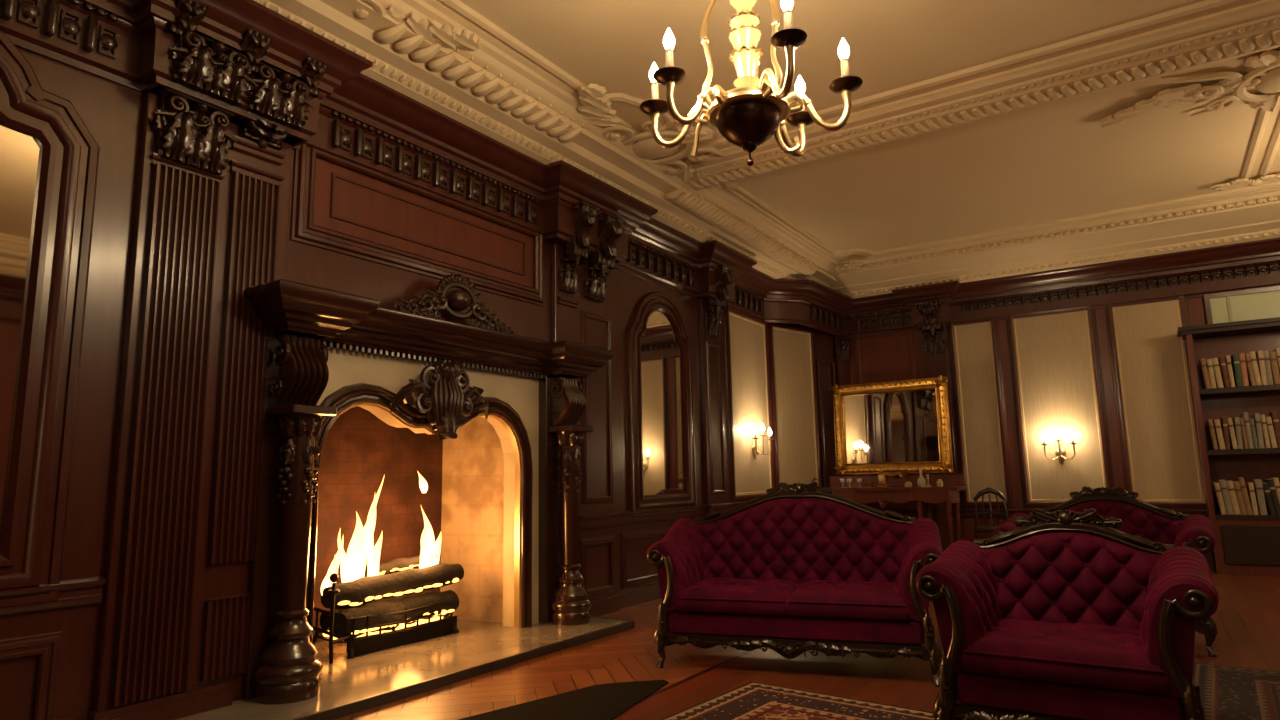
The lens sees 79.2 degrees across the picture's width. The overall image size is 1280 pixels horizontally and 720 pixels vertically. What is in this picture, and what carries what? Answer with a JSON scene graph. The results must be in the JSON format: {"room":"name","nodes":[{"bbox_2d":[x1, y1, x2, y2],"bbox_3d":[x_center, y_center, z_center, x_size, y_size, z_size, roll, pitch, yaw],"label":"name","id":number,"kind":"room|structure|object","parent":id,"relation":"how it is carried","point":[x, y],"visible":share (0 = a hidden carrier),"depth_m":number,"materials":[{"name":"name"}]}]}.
{"room":"historic interior","nodes":[
{"label":"historic interior","id":0,"kind":"room"},
{"bbox_2d":[0,0,854,719],"bbox_3d":[-0.912,0.039,5.533,0.768,3.820,13.350,-7,-10,33],"label":"wall","id":1,"kind":"structure","parent":0,"point":[198,204],"depth_m":3.91,"materials":[{"name":"brown wood"}]},
{"bbox_2d":[0,31,99,607],"bbox_3d":[-2.888,-0.303,2.845,0.055,2.521,1.490,-7,-10,33],"label":"wall mirror","id":2,"kind":"object","parent":1,"relation":"attached to","point":[49,157],"visible":1,"depth_m":3.30,"materials":[{"name":"brown wood"}]},
{"bbox_2d":[0,123,40,541],"bbox_3d":[-2.905,-0.300,2.856,0.010,2.080,1.050,-7,-10,33],"label":"mirror glass","id":3,"kind":"object","parent":2,"relation":"attached to","point":[20,149],"depth_m":3.27,"materials":[{"name":"mirror"}]},
{"bbox_2d":[52,581,660,719],"bbox_3d":[-0.993,1.867,5.340,0.422,0.150,13.158,-7,-11,35],"label":"baseboard","id":4,"kind":"structure","parent":1,"relation":"attached to","point":[212,697],"depth_m":3.62,"materials":[{"name":"brown wood"}]},
{"bbox_2d":[351,0,480,51],"bbox_3d":[-1.664,-1.989,3.867,0.966,0.111,2.107,-7,-10,33],"label":"trim","id":5,"kind":"structure","parent":1,"relation":"attached to","point":[443,35],"depth_m":4.47,"materials":[{"name":"beige paint"}]},
{"bbox_2d":[0,0,1279,337],"bbox_3d":[1.809,-1.628,3.952,6.950,0.540,13.150,-7,-10,33],"label":"trim","id":6,"kind":"structure","parent":1,"relation":"attached to","point":[356,118],"depth_m":5.83,"materials":[{"name":"brown wood"}]},
{"bbox_2d":[577,84,737,187],"bbox_3d":[0.128,-1.712,6.240,1.026,0.118,2.239,-7,-10,33],"label":"trim","id":7,"kind":"structure","parent":1,"relation":"attached to","point":[596,108],"depth_m":5.98,"materials":[{"name":"beige paint"}]},
{"bbox_2d":[626,292,696,516],"bbox_3d":[0.229,0.399,7.511,0.055,2.161,1.180,-7,-10,33],"label":"wall mirror","id":8,"kind":"object","parent":1,"relation":"attached to","point":[659,349],"visible":1,"depth_m":7.47,"materials":[{"name":"brown wood"}]},
{"bbox_2d":[641,311,684,494],"bbox_3d":[0.212,0.401,7.522,0.010,1.780,0.800,-7,-10,33],"label":"mirror glass","id":9,"kind":"object","parent":8,"relation":"attached to","point":[662,349],"depth_m":7.53,"materials":[{"name":"silver metal"}]},
{"bbox_2d":[752,423,772,459],"bbox_3d":[1.402,0.960,9.095,0.176,0.425,0.480,-7,-10,33],"label":"wall sconce","id":10,"kind":"object","parent":1,"relation":"attached to","point":[755,431],"visible":1,"depth_m":9.07,"materials":[{"name":"gold metal"}]},
{"bbox_2d":[254,0,1279,297],"bbox_3d":[1.802,-2.016,4.011,6.950,0.325,13.150,-7,-10,33],"label":"trim","id":11,"kind":"structure","parent":1,"relation":"attached to","point":[495,91],"depth_m":7.04,"materials":[{"name":"beige paint"}]},
{"bbox_2d":[835,260,865,274],"bbox_3d":[2.675,-1.174,9.899,0.297,0.062,0.669,0,-9,-6],"label":"trim","id":12,"kind":"structure","parent":1,"relation":"attached to","point":[854,265],"depth_m":9.84,"materials":[{"name":"beige paint"}]},
{"bbox_2d":[334,569,1279,719],"bbox_3d":[1.877,1.608,3.471,7.150,0.006,13.994,-7,-10,33],"label":"floor","id":13,"kind":"structure","parent":0,"point":[1246,617],"depth_m":4.43,"materials":[{"name":"brown wood"}]},
{"bbox_2d":[176,616,633,719],"bbox_3d":[-1.327,1.774,4.361,0.605,0.052,3.755,-7,-10,33],"label":"hearth slab","id":14,"kind":"object","parent":13,"relation":"on","point":[344,693],"visible":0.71,"depth_m":4.36,"materials":[{"name":"grey stone"}]},
{"bbox_2d":[242,274,614,704],"bbox_3d":[-1.545,0.698,5.295,1.340,2.469,2.890,-7,-10,33],"label":"fireplace","id":15,"kind":"object","parent":13,"relation":"on","point":[363,393],"depth_m":5.30,"materials":[{"name":"brown wood"}]},
{"bbox_2d":[320,590,436,630],"bbox_3d":[-1.741,1.696,5.263,0.183,0.184,0.899,-7,-10,33],"label":"log","id":16,"kind":"object","parent":15,"relation":"in","point":[324,618],"visible":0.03,"depth_m":5.13,"materials":[{"name":"brown wood"}]},
{"bbox_2d":[323,616,442,639],"bbox_3d":[-1.684,1.780,5.179,0.351,0.068,0.832,-7,-10,33],"label":"embers","id":17,"kind":"object","parent":15,"relation":"in","point":[422,621],"visible":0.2,"depth_m":5.08,"materials":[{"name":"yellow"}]},
{"bbox_2d":[313,600,452,643],"bbox_3d":[-1.685,1.712,5.180,0.410,0.210,0.864,-7,-10,33],"label":"grate","id":18,"kind":"object","parent":15,"relation":"on","point":[446,623],"depth_m":5.00,"materials":[{"name":"black metal"}]},
{"bbox_2d":[333,590,458,637],"bbox_3d":[-1.597,1.683,5.141,0.198,0.201,0.947,-7,-10,33],"label":"log","id":19,"kind":"object","parent":15,"relation":"in","point":[342,623],"visible":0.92,"depth_m":4.99,"materials":[{"name":"brown wood"}]},
{"bbox_2d":[321,563,463,609],"bbox_3d":[-1.625,1.510,5.203,0.187,0.216,1.056,-8,-11,37],"label":"log","id":20,"kind":"object","parent":19,"relation":"on","point":[364,590],"visible":0.99,"depth_m":5.10,"materials":[{"name":"brown wood"}]},
{"bbox_2d":[321,538,342,592],"bbox_3d":[-1.947,1.317,4.894,0.051,0.420,0.141,-7,-10,33],"label":"flame","id":21,"kind":"object","parent":20,"relation":"on","point":[333,568],"visible":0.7,"depth_m":4.89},
{"bbox_2d":[338,478,383,582],"bbox_3d":[-1.826,1.124,5.102,0.104,0.740,0.366,-7,-10,33],"label":"flame","id":22,"kind":"object","parent":20,"relation":"on","point":[360,548],"visible":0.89,"depth_m":5.06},
{"bbox_2d":[364,555,436,576],"bbox_3d":[-1.666,1.427,5.420,0.096,0.140,0.562,-8,-11,39],"label":"log","id":23,"kind":"object","parent":20,"relation":"on","point":[395,565],"visible":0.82,"depth_m":5.36,"materials":[{"name":"brown wood"}]},
{"bbox_2d":[419,507,440,568],"bbox_3d":[-1.508,1.273,5.593,0.063,0.460,0.211,-5,-10,27],"label":"flame","id":24,"kind":"object","parent":23,"relation":"on","point":[430,549],"visible":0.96,"depth_m":5.55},
{"bbox_2d":[418,472,427,492],"bbox_3d":[-1.556,0.873,5.550,0.042,0.160,0.076,-7,-10,33],"label":"flame","id":25,"kind":"object","parent":15,"relation":"in","point":[423,485],"visible":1,"depth_m":5.54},
{"bbox_2d":[244,279,614,378],"bbox_3d":[-1.172,-0.114,5.159,0.410,0.220,2.890,-7,-10,33],"label":"mantel shelf","id":26,"kind":"object","parent":15,"relation":"attached to","point":[334,318],"depth_m":4.75,"materials":[{"name":"brown wood"}]},
{"bbox_2d":[458,679,667,719],"bbox_3d":[-0.507,1.674,3.655,0.760,0.006,1.670,-7,-10,33],"label":"floor mat","id":27,"kind":"object","parent":13,"relation":"on","point":[608,701],"visible":1,"depth_m":3.79,"materials":[{"name":"black fabric"}]},
{"bbox_2d":[647,482,942,685],"bbox_3d":[0.948,1.284,4.710,1.691,1.065,0.844,-4,-9,19],"label":"loveseat","id":28,"kind":"object","parent":13,"relation":"on","point":[791,571],"visible":0.95,"depth_m":4.59,"materials":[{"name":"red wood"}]},
{"bbox_2d":[677,578,798,615],"bbox_3d":[0.621,1.429,4.715,0.646,0.168,0.600,-4,-9,19],"label":"seat cushion","id":29,"kind":"object","parent":28,"relation":"on","point":[695,596],"depth_m":4.49,"materials":[{"name":"fabric"}]},
{"bbox_2d":[787,580,908,620],"bbox_3d":[1.224,1.386,4.506,0.646,0.168,0.600,-4,-9,19],"label":"seat cushion","id":30,"kind":"object","parent":28,"relation":"on","point":[807,600],"depth_m":4.27,"materials":[{"name":"fabric"}]},
{"bbox_2d":[660,681,964,719],"bbox_3d":[0.673,1.518,2.788,1.840,0.010,2.101,-8,-11,38],"label":"rug","id":31,"kind":"object","parent":13,"relation":"on","point":[752,700],"visible":0.82,"depth_m":3.65,"materials":[{"name":"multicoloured carpet"}]},
{"bbox_2d":[915,508,1218,719],"bbox_3d":[1.733,1.087,3.138,1.011,0.930,0.824,-7,-10,34],"label":"armchair","id":32,"kind":"object","parent":31,"relation":"on","point":[1064,615],"visible":1,"depth_m":3.02,"materials":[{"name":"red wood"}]},
{"bbox_2d":[961,618,1168,694],"bbox_3d":[1.687,1.146,3.059,0.666,0.168,0.580,-7,-10,34],"label":"seat cushion","id":33,"kind":"object","parent":32,"relation":"on","point":[1072,656],"depth_m":2.88,"materials":[{"name":"fabric"}]},
{"bbox_2d":[812,474,966,544],"bbox_3d":[3.027,1.956,9.495,1.796,1.075,0.597,-7,-10,33],"label":"console table","id":34,"kind":"object","parent":13,"relation":"on","point":[896,491],"visible":0.48,"depth_m":9.33,"materials":[{"name":"red wood"}]},
{"bbox_2d":[864,482,873,486],"bbox_3d":[2.833,1.544,9.571,0.130,0.060,0.127,-7,-10,33],"label":"bowl","id":35,"kind":"object","parent":34,"relation":"on","point":[868,484],"visible":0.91,"depth_m":9.53,"materials":[{"name":"gold metal"}]},
{"bbox_2d":[877,469,887,486],"bbox_3d":[2.985,1.456,9.543,0.120,0.220,0.080,-7,-10,33],"label":"mantel clock","id":36,"kind":"object","parent":34,"relation":"on","point":[881,476],"visible":0.97,"depth_m":9.51,"materials":[{"name":"brown"}]},
{"bbox_2d":[831,375,953,477],"bbox_3d":[3.174,0.878,9.848,1.494,1.253,0.143,-7,-11,35],"label":"gilt mirror","id":37,"kind":"object","parent":34,"relation":"on","point":[896,428],"visible":0.94,"depth_m":9.83,"materials":[{"name":"gold metal"}]},
{"bbox_2d":[844,389,939,463],"bbox_3d":[3.188,0.859,9.871,1.180,0.910,0.044,-7,-11,35],"label":"mirror glass","id":38,"kind":"object","parent":37,"relation":"attached to","point":[882,426],"depth_m":9.85,"materials":[{"name":"silver metal"}]},
{"bbox_2d":[905,481,911,486],"bbox_3d":[3.223,1.492,9.295,0.090,0.065,0.088,-7,-10,33],"label":"trinket box","id":39,"kind":"object","parent":34,"relation":"on","point":[907,484],"visible":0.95,"depth_m":9.26,"materials":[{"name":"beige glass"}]},
{"bbox_2d":[917,469,925,486],"bbox_3d":[3.399,1.425,9.356,0.100,0.210,0.098,-7,-10,33],"label":"decanter","id":40,"kind":"object","parent":34,"relation":"on","point":[921,482],"visible":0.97,"depth_m":9.32,"materials":[{"name":"clear glass"}]},
{"bbox_2d":[925,474,931,486],"bbox_3d":[3.428,1.433,9.215,0.080,0.150,0.078,-7,-10,33],"label":"candlestick","id":41,"kind":"object","parent":34,"relation":"on","point":[927,475],"visible":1,"depth_m":9.20,"materials":[{"name":"gold metal"}]},
{"bbox_2d":[936,479,942,486],"bbox_3d":[3.562,1.458,9.195,0.080,0.090,0.078,-7,-10,33],"label":"jar","id":42,"kind":"object","parent":34,"relation":"on","point":[939,483],"visible":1,"depth_m":9.17,"materials":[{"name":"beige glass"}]},
{"bbox_2d":[973,487,1008,538],"bbox_3d":[4.047,1.926,8.875,0.400,0.914,0.482,-5,-9,22],"label":"chair","id":43,"kind":"object","parent":13,"relation":"on","point":[988,490],"visible":0.68,"depth_m":9.06,"materials":[{"name":"black wood"}]},
{"bbox_2d":[993,486,1217,656],"bbox_3d":[3.148,1.362,5.241,1.251,0.990,0.844,-7,-11,36],"label":"loveseat","id":44,"kind":"object","parent":13,"relation":"on","point":[1144,519],"visible":0.23,"depth_m":5.32,"materials":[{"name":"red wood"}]},
{"bbox_2d":[1177,317,1279,575],"bbox_3d":[6.814,0.867,7.907,1.920,2.610,0.480,-7,-10,33],"label":"bookcase","id":45,"kind":"object","parent":13,"relation":"on","point":[1245,544],"visible":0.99,"depth_m":8.26,"materials":[{"name":"red wood"}]},
{"bbox_2d":[1199,358,1210,388],"bbox_3d":[6.168,0.159,8.449,0.063,0.335,0.254,-7,-10,33],"label":"book","id":46,"kind":"object","parent":45,"relation":"on","point":[1202,362],"visible":0.96,"depth_m":8.35,"materials":[{"name":"beige paper"}]},
{"bbox_2d":[1206,359,1216,387],"bbox_3d":[6.212,0.160,8.421,0.045,0.322,0.254,-9,-11,33],"label":"book","id":47,"kind":"object","parent":45,"relation":"on","point":[1209,364],"visible":0.9,"depth_m":8.32,"materials":[{"name":"beige paper"}]},
{"bbox_2d":[1207,419,1217,449],"bbox_3d":[6.178,0.807,8.353,0.057,0.324,0.254,-7,-10,33],"label":"book","id":48,"kind":"object","parent":45,"relation":"on","point":[1209,422],"visible":0.98,"depth_m":8.26,"materials":[{"name":"beige paper"}]},
{"bbox_2d":[1212,358,1223,387],"bbox_3d":[6.257,0.151,8.391,0.068,0.330,0.254,-7,-10,33],"label":"book","id":49,"kind":"object","parent":45,"relation":"on","point":[1219,383],"visible":0.9,"depth_m":8.29,"materials":[{"name":"beige paper"}]},
{"bbox_2d":[1213,419,1225,449],"bbox_3d":[6.229,0.804,8.325,0.067,0.319,0.254,-7,-10,33],"label":"book","id":50,"kind":"object","parent":45,"relation":"on","point":[1217,426],"visible":0.96,"depth_m":8.23,"materials":[{"name":"beige paper"}]},
{"bbox_2d":[1213,482,1226,514],"bbox_3d":[6.185,1.476,8.260,0.077,0.334,0.254,-7,-10,33],"label":"book","id":51,"kind":"object","parent":45,"relation":"on","point":[1216,485],"visible":1,"depth_m":8.17,"materials":[{"name":"beige paper"}]},
{"bbox_2d":[1218,356,1230,387],"bbox_3d":[6.312,0.141,8.364,0.065,0.340,0.254,-7,-10,33],"label":"book","id":52,"kind":"object","parent":45,"relation":"on","point":[1222,364],"visible":0.94,"depth_m":8.27,"materials":[{"name":"beige paper"}]},
{"bbox_2d":[1217,479,1233,514],"bbox_3d":[6.225,1.455,8.227,0.094,0.363,0.254,-7,-10,33],"label":"book","id":53,"kind":"object","parent":45,"relation":"on","point":[1223,486],"visible":0.97,"depth_m":8.13,"materials":[{"name":"beige paper"}]},
{"bbox_2d":[1220,417,1230,448],"bbox_3d":[6.274,0.786,8.295,0.039,0.345,0.254,-7,-10,33],"label":"book","id":54,"kind":"object","parent":45,"relation":"on","point":[1224,425],"visible":0.96,"depth_m":8.20,"materials":[{"name":"beige paper"}]},
{"bbox_2d":[1225,355,1234,386],"bbox_3d":[6.345,0.133,8.329,0.036,0.343,0.254,-9,-11,33],"label":"book","id":55,"kind":"object","parent":45,"relation":"on","point":[1227,358],"visible":0.9,"depth_m":8.23,"materials":[{"name":"beige paper"}]},
{"bbox_2d":[1227,418,1237,448],"bbox_3d":[6.317,0.788,8.263,0.059,0.330,0.254,-7,-10,33],"label":"book","id":56,"kind":"object","parent":45,"relation":"on","point":[1232,437],"visible":0.9,"depth_m":8.17,"materials":[{"name":"beige paper"}]},
{"bbox_2d":[1226,481,1240,514],"bbox_3d":[6.278,1.456,8.198,0.088,0.351,0.254,-7,-10,33],"label":"book","id":57,"kind":"object","parent":45,"relation":"on","point":[1230,486],"visible":0.91,"depth_m":8.10,"materials":[{"name":"beige paper"}]},
{"bbox_2d":[1231,354,1242,386],"bbox_3d":[6.398,0.123,8.296,0.050,0.350,0.254,-7,-10,33],"label":"book","id":58,"kind":"object","parent":45,"relation":"on","point":[1235,361],"visible":0.96,"depth_m":8.21,"materials":[{"name":"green paper"}]},
{"bbox_2d":[1233,417,1242,448],"bbox_3d":[6.362,0.781,8.236,0.042,0.334,0.254,-7,-10,33],"label":"book","id":59,"kind":"object","parent":45,"relation":"on","point":[1236,421],"visible":0.96,"depth_m":8.14,"materials":[{"name":"beige paper"}]},
{"bbox_2d":[1233,481,1247,514],"bbox_3d":[6.319,1.454,8.161,0.083,0.343,0.254,-7,-10,33],"label":"book","id":60,"kind":"object","parent":45,"relation":"on","point":[1236,484],"visible":0.91,"depth_m":8.06,"materials":[{"name":"beige paper"}]},
{"bbox_2d":[1239,353,1248,385],"bbox_3d":[6.444,0.115,8.273,0.048,0.358,0.254,-7,-10,33],"label":"book","id":61,"kind":"object","parent":45,"relation":"on","point":[1242,360],"visible":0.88,"depth_m":8.18,"materials":[{"name":"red paper"}]},
{"bbox_2d":[1239,418,1248,448],"bbox_3d":[6.400,0.781,8.213,0.031,0.324,0.254,-9,-11,33],"label":"book","id":62,"kind":"object","parent":45,"relation":"on","point":[1242,425],"visible":0.91,"depth_m":8.12,"materials":[{"name":"beige paper"}]},
{"bbox_2d":[1237,477,1252,514],"bbox_3d":[6.362,1.430,8.143,0.081,0.383,0.254,-7,-10,33],"label":"book","id":63,"kind":"object","parent":45,"relation":"on","point":[1240,480],"visible":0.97,"depth_m":8.05,"materials":[{"name":"beige paper"}]},
{"bbox_2d":[1241,412,1253,448],"bbox_3d":[6.425,0.750,8.187,0.040,0.378,0.254,-9,-11,33],"label":"book","id":64,"kind":"object","parent":45,"relation":"on","point":[1244,416],"visible":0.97,"depth_m":8.09,"materials":[{"name":"beige paper"}]},
{"bbox_2d":[1245,353,1255,385],"bbox_3d":[6.490,0.115,8.241,0.056,0.348,0.254,-7,-10,33],"label":"book","id":65,"kind":"object","parent":45,"relation":"on","point":[1251,379],"visible":0.88,"depth_m":8.15,"materials":[{"name":"beige paper"}]},
{"bbox_2d":[1246,482,1258,514],"bbox_3d":[6.410,1.450,8.102,0.042,0.328,0.254,-9,-11,33],"label":"book","id":66,"kind":"object","parent":45,"relation":"on","point":[1250,486],"visible":0.98,"depth_m":8.01,"materials":[{"name":"beige paper"}]},
{"bbox_2d":[1249,418,1258,448],"bbox_3d":[6.468,0.779,8.170,0.037,0.313,0.254,-9,-11,33],"label":"book","id":67,"kind":"object","parent":45,"relation":"on","point":[1251,420],"visible":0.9,"depth_m":8.07,"materials":[{"name":"beige paper"}]},
{"bbox_2d":[1249,351,1261,385],"bbox_3d":[6.526,0.102,8.220,0.067,0.365,0.254,-7,-10,33],"label":"book","id":68,"kind":"object","parent":45,"relation":"on","point":[1252,354],"visible":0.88,"depth_m":8.12,"materials":[{"name":"beige paper"}]},
{"bbox_2d":[1252,413,1264,447],"bbox_3d":[6.503,0.749,8.140,0.044,0.363,0.254,-7,-10,33],"label":"book","id":69,"kind":"object","parent":45,"relation":"on","point":[1257,420],"visible":0.94,"depth_m":8.05,"materials":[{"name":"beige paper"}]},
{"bbox_2d":[1252,479,1267,514],"bbox_3d":[6.466,1.429,8.073,0.057,0.359,0.254,-9,-11,33],"label":"book","id":70,"kind":"object","parent":45,"relation":"on","point":[1258,487],"visible":0.98,"depth_m":7.98,"materials":[{"name":"beige paper"}]},
{"bbox_2d":[1255,350,1267,384],"bbox_3d":[6.578,0.095,8.192,0.045,0.368,0.254,-7,-10,33],"label":"book","id":71,"kind":"object","parent":45,"relation":"on","point":[1259,354],"visible":0.94,"depth_m":8.10,"materials":[{"name":"beige paper"}]},
{"bbox_2d":[1260,415,1270,447],"bbox_3d":[6.544,0.752,8.114,0.036,0.347,0.254,-9,-11,33],"label":"book","id":72,"kind":"object","parent":45,"relation":"on","point":[1263,419],"visible":0.88,"depth_m":8.02,"materials":[{"name":"beige paper"}]},
{"bbox_2d":[1263,351,1272,384],"bbox_3d":[6.615,0.093,8.164,0.042,0.362,0.254,-7,-10,33],"label":"book","id":73,"kind":"object","parent":45,"relation":"on","point":[1266,353],"visible":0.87,"depth_m":8.07,"materials":[{"name":"beige paper"}]},
{"bbox_2d":[1262,483,1275,514],"bbox_3d":[6.517,1.439,8.031,0.075,0.326,0.254,-7,-10,33],"label":"book","id":74,"kind":"object","parent":45,"relation":"on","point":[1268,498],"visible":0.94,"depth_m":7.94,"materials":[{"name":"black paper"}]},
{"bbox_2d":[1265,417,1277,447],"bbox_3d":[6.582,0.759,8.082,0.062,0.324,0.254,-7,-10,33],"label":"book","id":75,"kind":"object","parent":45,"relation":"on","point":[1272,438],"visible":0.87,"depth_m":7.99,"materials":[{"name":"beige paper"}]},
{"bbox_2d":[1265,479,1279,514],"bbox_3d":[6.558,1.416,8.015,0.079,0.365,0.254,-7,-10,33],"label":"book","id":76,"kind":"object","parent":45,"relation":"on","point":[1270,482],"visible":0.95,"depth_m":7.92,"materials":[{"name":"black paper"}]},
{"bbox_2d":[1269,351,1279,383],"bbox_3d":[6.662,0.095,8.135,0.051,0.348,0.254,-9,-11,33],"label":"book","id":77,"kind":"object","parent":45,"relation":"on","point":[1273,359],"visible":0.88,"depth_m":8.04,"materials":[{"name":"beige paper"}]},
{"bbox_2d":[1269,411,1279,447],"bbox_3d":[6.630,0.730,8.065,0.047,0.373,0.254,-9,-11,33],"label":"book","id":78,"kind":"object","parent":45,"relation":"on","point":[1274,415],"visible":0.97,"depth_m":7.98,"materials":[{"name":"beige paper"}]},
{"bbox_2d":[1270,477,1279,504],"bbox_3d":[6.597,1.405,7.992,0.081,0.379,0.254,-7,-10,33],"label":"book","id":79,"kind":"object","parent":45,"relation":"on","point":[1275,480],"visible":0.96,"depth_m":7.92,"materials":[{"name":"beige paper"}]},
{"bbox_2d":[1273,348,1279,373],"bbox_3d":[6.701,0.074,8.106,0.056,0.380,0.254,-7,-10,33],"label":"book","id":80,"kind":"object","parent":45,"relation":"on","point":[1277,350],"visible":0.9,"depth_m":8.03,"materials":[{"name":"beige paper"}]},
{"bbox_2d":[1193,663,1279,719],"bbox_3d":[3.406,1.422,2.492,2.720,0.010,2.781,-7,-11,36],"label":"rug","id":81,"kind":"object","parent":13,"relation":"on","point":[1226,692],"visible":1,"depth_m":3.77,"materials":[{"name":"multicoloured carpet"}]},
{"bbox_2d":[440,0,1279,260],"bbox_3d":[1.777,-2.219,4.056,7.200,0.100,13.350,-7,-10,33],"label":"ceiling","id":82,"kind":"structure","parent":0,"point":[1055,161],"depth_m":5.82,"materials":[{"name":"beige paint"}]},
{"bbox_2d":[640,0,862,165],"bbox_3d":[0.460,-1.533,3.113,0.843,1.480,0.692,1,-9,-11],"label":"chandelier","id":83,"kind":"object","parent":82,"relation":"hanging from","point":[747,115],"visible":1,"depth_m":3.09,"materials":[{"name":"brown metal"}]},
{"bbox_2d":[651,81,658,98],"bbox_3d":[0.063,-1.111,3.255,0.031,0.118,0.031,-7,-10,33],"label":"candle","id":84,"kind":"object","parent":83,"relation":"on","point":[654,85],"depth_m":3.25,"materials":[{"name":"white wax"}]},
{"bbox_2d":[666,48,673,65],"bbox_3d":[0.115,-1.149,3.006,0.031,0.118,0.031,-7,-10,33],"label":"candle","id":85,"kind":"object","parent":83,"relation":"on","point":[669,51],"depth_m":3.00,"materials":[{"name":"white wax"}]},
{"bbox_2d":[783,9,792,28],"bbox_3d":[0.534,-1.201,2.787,0.031,0.118,0.031,-7,-10,33],"label":"candle","id":86,"kind":"object","parent":83,"relation":"on","point":[787,14],"depth_m":2.78,"materials":[{"name":"white wax"}]},
{"bbox_2d":[840,58,848,75],"bbox_3d":[0.821,-1.149,3.099,0.031,0.118,0.031,-7,-10,33],"label":"candle","id":87,"kind":"object","parent":83,"relation":"on","point":[844,61],"depth_m":3.09,"materials":[{"name":"white wax"}]},
{"bbox_2d":[439,0,1279,257],"bbox_3d":[1.889,-2.180,3.909,5.660,0.045,11.040,-7,-10,33],"label":"trim","id":88,"kind":"structure","parent":82,"relation":"attached to","point":[458,6],"depth_m":5.85,"materials":[{"name":"beige paint"}]},
{"bbox_2d":[1099,50,1279,127],"bbox_3d":[4.504,-1.970,5.413,2.236,0.118,1.027,-7,-10,33],"label":"trim","id":89,"kind":"structure","parent":82,"relation":"attached to","point":[1269,61],"depth_m":5.58,"materials":[{"name":"beige paint"}]},
{"bbox_2d":[1208,174,1279,190],"bbox_3d":[5.816,-1.684,7.367,0.669,0.062,0.298,-7,-10,33],"label":"trim","id":90,"kind":"structure","parent":82,"relation":"attached to","point":[1245,182],"depth_m":7.35,"materials":[{"name":"beige paint"}]},
{"bbox_2d":[683,0,1279,189],"bbox_3d":[2.886,-1.902,5.471,5.754,0.152,0.665,-7,-10,33],"label":"trim","id":91,"kind":"structure","parent":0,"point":[1252,28],"depth_m":5.40,"materials":[{"name":"beige paint"}]},
{"bbox_2d":[848,296,1267,552],"bbox_3d":[5.576,0.438,8.957,6.700,3.820,0.448,-7,-10,33],"label":"wall","id":92,"kind":"structure","parent":0,"point":[1117,379],"depth_m":9.42,"materials":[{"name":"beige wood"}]},
{"bbox_2d":[1041,429,1076,464],"bbox_3d":[5.028,1.041,9.277,0.390,0.425,0.176,-7,-10,33],"label":"wall sconce","id":93,"kind":"object","parent":92,"relation":"attached to","point":[1060,452],"visible":1,"depth_m":9.28,"materials":[{"name":"gold metal"}]},
{"bbox_2d":[1203,553,1213,569],"bbox_3d":[5.670,2.254,8.773,6.500,0.170,0.030,-7,-10,33],"label":"baseboard","id":94,"kind":"structure","parent":92,"relation":"attached to","point":[1208,556],"depth_m":8.42,"materials":[{"name":"brown wood"}]},
{"bbox_2d":[1202,285,1279,324],"bbox_3d":[7.019,-0.605,8.268,1.620,0.460,0.042,-7,-10,33],"label":"window","id":95,"kind":"structure","parent":92,"relation":"in","point":[1262,302],"depth_m":8.53,"materials":[{"name":"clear glass"}]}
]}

